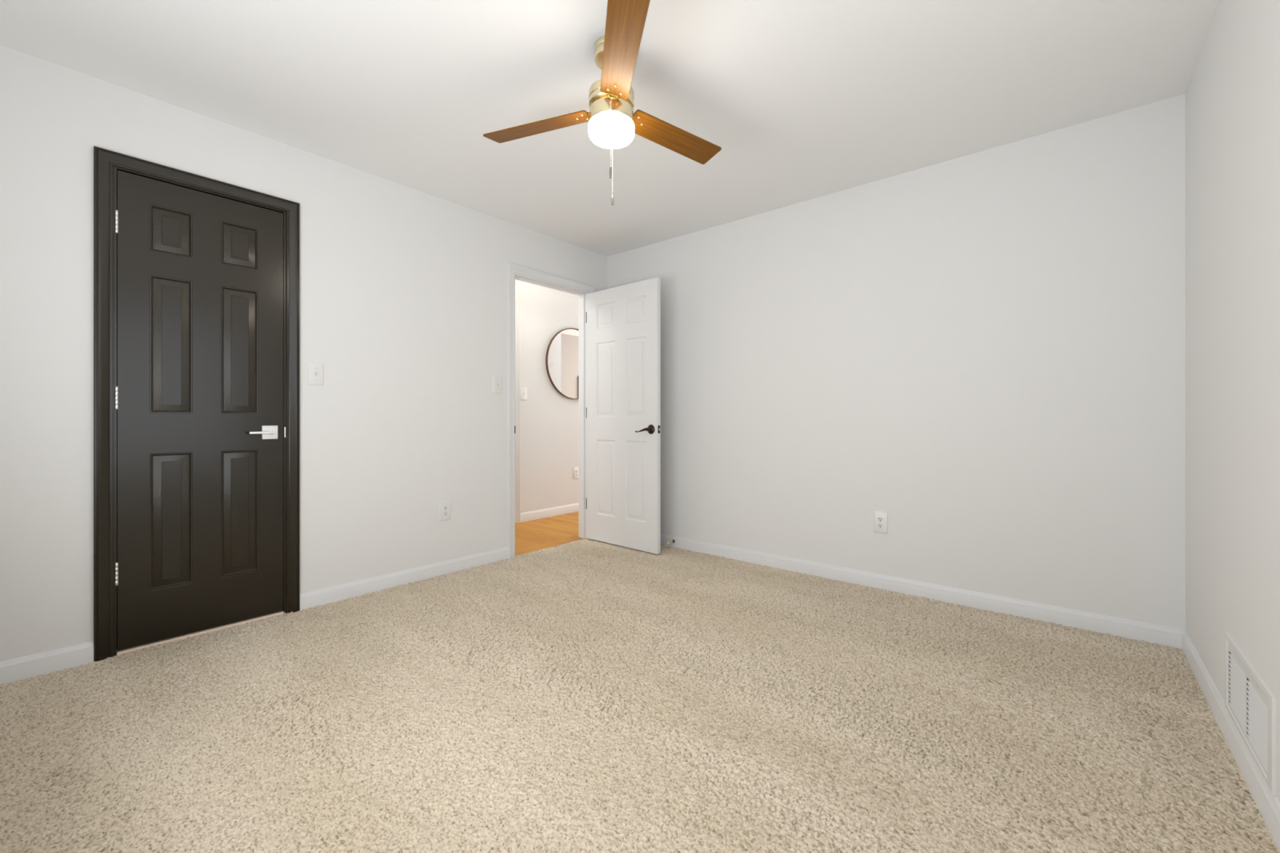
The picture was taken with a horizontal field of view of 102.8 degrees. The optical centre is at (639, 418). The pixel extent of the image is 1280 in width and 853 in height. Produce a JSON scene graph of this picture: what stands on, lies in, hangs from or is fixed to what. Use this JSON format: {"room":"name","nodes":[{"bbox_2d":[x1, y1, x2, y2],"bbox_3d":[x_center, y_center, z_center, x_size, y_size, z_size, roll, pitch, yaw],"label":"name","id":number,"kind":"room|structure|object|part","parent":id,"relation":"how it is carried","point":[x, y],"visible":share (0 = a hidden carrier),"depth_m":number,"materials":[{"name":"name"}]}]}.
{"room":"empty bedroom","nodes":[
{"label":"empty bedroom","id":0,"kind":"room"},
{"bbox_2d":[0,44,607,662],"bbox_3d":[-1.511,-0.184,3.147,0.115,2.490,3.890,0,0,40],"label":"wall","id":1,"kind":"structure","parent":0,"point":[403,289],"depth_m":2.76,"materials":[{"name":"white paint"}]},
{"bbox_2d":[0,640,93,684],"bbox_3d":[-2.455,0.976,1.927,0.013,0.094,0.552,0,0,40],"label":"baseboard","id":2,"kind":"structure","parent":1,"relation":"attached to","point":[47,662],"depth_m":2.03,"materials":[{"name":"white paint"}]},
{"bbox_2d":[93,146,299,662],"bbox_3d":[-2.062,-0.057,2.436,0.077,2.160,0.744,0,0,40],"label":"door frame","id":3,"kind":"structure","parent":1,"relation":"attached to","point":[106,163],"depth_m":2.19,"materials":[{"name":"black paint"}]},
{"bbox_2d":[114,170,283,650],"bbox_3d":[-2.045,-0.036,2.416,0.088,2.062,0.614,0,0,40],"label":"door","id":4,"kind":"structure","parent":1,"relation":"in","point":[198,391],"depth_m":2.40,"materials":[{"name":"black paint"}]},
{"bbox_3d":[-1.889,0.070,2.609,0.008,0.069,0.067,0,0,40],"label":"lever handle","id":5,"kind":"part","parent":4,"relation":"part of","materials":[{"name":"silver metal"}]},
{"bbox_2d":[307,362,323,385],"bbox_3d":[-1.749,-0.243,2.761,0.017,0.120,0.075,0,0,40],"label":"light switch","id":6,"kind":"object","parent":1,"relation":"attached to","point":[315,370],"visible":1,"depth_m":2.76,"materials":[{"name":"white plastic"}]},
{"bbox_2d":[299,546,508,610],"bbox_3d":[-1.379,0.976,3.204,0.013,0.094,1.309,0,0,40],"label":"baseboard","id":7,"kind":"structure","parent":1,"relation":"attached to","point":[322,597],"depth_m":3.08,"materials":[{"name":"white paint"}]},
{"bbox_2d":[439,500,450,520],"bbox_3d":[-1.270,0.601,3.337,0.008,0.125,0.079,0,0,40],"label":"power outlet","id":8,"kind":"object","parent":1,"relation":"attached to","point":[444,506],"visible":1,"depth_m":3.33,"materials":[{"name":"white plastic"}]},
{"bbox_2d":[492,376,502,393],"bbox_3d":[-1.011,-0.241,3.637,0.017,0.120,0.075,0,0,40],"label":"light switch","id":9,"kind":"object","parent":1,"relation":"attached to","point":[496,380],"visible":1,"depth_m":3.63,"materials":[{"name":"white plastic"}]},
{"bbox_2d":[506,262,595,558],"bbox_3d":[-0.724,-0.054,4.081,0.149,2.154,0.880,0,0,40],"label":"door frame","id":10,"kind":"structure","parent":1,"relation":"attached to","point":[514,272],"depth_m":3.92,"materials":[{"name":"white paint"}]},
{"bbox_2d":[586,277,660,554],"bbox_3d":[-0.147,-0.022,4.039,0.789,2.043,0.149,0,0,41],"label":"door","id":11,"kind":"structure","parent":1,"relation":"in","point":[623,409],"depth_m":3.98,"materials":[{"name":"white paint"}]},
{"bbox_3d":[0.068,0.079,3.793,0.071,0.071,0.048,0,0,41],"label":"lever handle","id":12,"kind":"part","parent":11,"relation":"part of","materials":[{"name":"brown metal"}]},
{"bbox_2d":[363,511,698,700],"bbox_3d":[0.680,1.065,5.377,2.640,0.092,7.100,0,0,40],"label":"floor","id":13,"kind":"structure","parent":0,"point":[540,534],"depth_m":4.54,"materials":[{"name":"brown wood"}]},
{"bbox_2d":[515,279,578,512],"bbox_3d":[-0.286,-0.184,6.191,0.115,2.490,7.100,0,0,40],"label":"wall","id":14,"kind":"structure","parent":0,"point":[549,420],"depth_m":5.28,"materials":[{"name":"white paint"}]},
{"bbox_2d":[515,302,520,523],"bbox_3d":[-1.464,-0.058,4.690,0.017,2.162,0.886,0,0,40],"label":"door frame","id":15,"kind":"structure","parent":14,"relation":"attached to","point":[517,305],"depth_m":5.00,"materials":[{"name":"white paint"}]},
{"bbox_2d":[520,387,527,399],"bbox_3d":[-1.147,-0.246,5.065,0.017,0.120,0.075,0,0,40],"label":"light switch","id":16,"kind":"object","parent":14,"relation":"attached to","point":[523,390],"visible":1,"depth_m":5.06,"materials":[{"name":"white plastic"}]},
{"bbox_2d":[520,502,578,522],"bbox_3d":[0.404,0.976,6.909,0.013,0.094,4.913,0,0,40],"label":"baseboard","id":17,"kind":"structure","parent":14,"relation":"attached to","point":[559,510],"depth_m":5.30,"materials":[{"name":"white paint"}]},
{"bbox_2d":[545,328,578,399],"bbox_3d":[-0.717,-0.598,5.569,0.025,0.772,0.772,0,0,40],"label":"wall mirror","id":18,"kind":"object","parent":14,"relation":"attached to","point":[562,360],"visible":0.63,"depth_m":5.47,"materials":[{"name":"brown mirror"}]},
{"bbox_2d":[573,466,578,479],"bbox_3d":[-0.697,0.595,5.606,0.008,0.125,0.079,0,0,40],"label":"power outlet","id":19,"kind":"object","parent":14,"relation":"attached to","point":[576,468],"visible":0.88,"depth_m":5.60,"materials":[{"name":"white plastic"}]},
{"bbox_2d":[0,0,1217,256],"bbox_3d":[-0.088,-1.479,1.948,3.646,0.100,3.890,0,0,40],"label":"ceiling","id":20,"kind":"structure","parent":0,"point":[802,100],"depth_m":2.16,"materials":[{"name":"white paint"}]},
{"bbox_2d":[483,0,721,205],"bbox_3d":[-0.096,-1.144,2.053,1.004,0.567,0.971,0,0,40],"label":"ceiling fan","id":21,"kind":"object","parent":20,"relation":"hanging from","point":[613,123],"visible":1,"depth_m":1.91,"materials":[{"name":"brown wood"}]},
{"bbox_3d":[-0.413,-1.188,2.085,0.472,0.006,0.119,0,13,22],"label":"blade","id":22,"kind":"part","parent":21,"relation":"part of","materials":[{"name":"brown wood"}]},
{"bbox_3d":[-0.107,-1.048,1.877,0.009,0.253,0.012,0,0,-1],"label":"pull chain","id":23,"kind":"part","parent":21,"relation":"part of","materials":[{"name":"silver metal"}]},
{"bbox_3d":[-0.110,-1.100,1.966,0.177,0.063,0.177,0,0,40],"label":"lamp shade","id":24,"kind":"part","parent":21,"relation":"part of","materials":[{"name":"white glass"}]},
{"bbox_3d":[-0.111,-1.037,2.055,0.009,0.276,0.012,0,0,-1],"label":"pull chain","id":25,"kind":"part","parent":21,"relation":"part of","materials":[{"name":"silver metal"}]},
{"bbox_3d":[-0.061,-1.188,1.644,0.119,0.006,0.472,13,-2,-8],"label":"blade","id":26,"kind":"part","parent":21,"relation":"part of","materials":[{"name":"brown wood"}]},
{"bbox_3d":[0.145,-1.188,2.170,0.472,0.006,0.119,0,-13,-38],"label":"blade","id":27,"kind":"part","parent":21,"relation":"part of","materials":[{"name":"brown wood"}]},
{"bbox_2d":[607,93,1185,630],"bbox_3d":[1.136,-0.184,3.385,3.626,2.490,0.115,0,0,40],"label":"wall","id":28,"kind":"structure","parent":0,"point":[983,353],"depth_m":2.80,"materials":[{"name":"white paint"}]},
{"bbox_2d":[873,511,887,533],"bbox_3d":[1.435,0.619,3.052,0.079,0.125,0.008,0,0,40],"label":"power outlet","id":29,"kind":"object","parent":28,"relation":"attached to","point":[880,518],"visible":1,"depth_m":3.05,"materials":[{"name":"white plastic"}]},
{"bbox_2d":[877,523,883,528],"bbox_3d":[1.434,0.639,3.050,0.033,0.026,0.002,0,0,40],"label":"receptacle","id":30,"kind":"object","parent":29,"relation":"attached to","point":[879,525],"depth_m":3.05,"materials":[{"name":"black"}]},
{"bbox_2d":[877,516,883,521],"bbox_3d":[1.434,0.600,3.050,0.033,0.026,0.002,0,0,40],"label":"receptacle","id":31,"kind":"object","parent":29,"relation":"attached to","point":[879,518],"depth_m":3.05,"materials":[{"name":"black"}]},
{"bbox_2d":[660,533,1185,648],"bbox_3d":[1.051,0.976,3.373,3.511,0.094,0.013,0,0,40],"label":"baseboard","id":32,"kind":"structure","parent":28,"relation":"attached to","point":[1113,626],"depth_m":2.79,"materials":[{"name":"white paint"}]},
{"bbox_2d":[1185,0,1279,804],"bbox_3d":[1.225,-0.184,0.766,0.115,2.490,3.775,0,0,40],"label":"wall","id":33,"kind":"structure","parent":0,"point":[1233,93],"depth_m":1.57,"materials":[{"name":"white paint"}]},
{"bbox_2d":[1181,631,1279,852],"bbox_3d":[1.213,0.976,0.852,0.013,0.094,3.634,0,0,40],"label":"baseboard","id":34,"kind":"structure","parent":33,"relation":"attached to","point":[1268,804],"depth_m":1.50,"materials":[{"name":"white paint"}]},
{"bbox_2d":[1225,631,1275,795],"bbox_3d":[1.744,0.806,1.436,0.062,0.242,0.509,0,0,40],"label":"air vent","id":35,"kind":"object","parent":33,"relation":"in","point":[1250,703],"visible":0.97,"depth_m":1.41,"materials":[{"name":"white metal"}]},
{"bbox_3d":[1.726,0.808,1.450,0.008,0.198,0.434,0,0,40],"label":"louver frame","id":36,"kind":"part","parent":35,"relation":"part of","materials":[{"name":"white metal"}]},
{"bbox_3d":[-0.096,1.068,1.955,3.666,0.086,3.890,0,0,40],"label":"floor","id":37,"kind":"structure","parent":0,"visible":0},
{"bbox_2d":[0,537,1279,852],"bbox_3d":[-0.130,1.017,1.983,3.521,0.021,3.656,0,0,40],"label":"carpet","id":38,"kind":"object","parent":37,"relation":"on","point":[764,708],"visible":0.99,"depth_m":1.64,"materials":[{"name":"beige carpet"}]}
]}

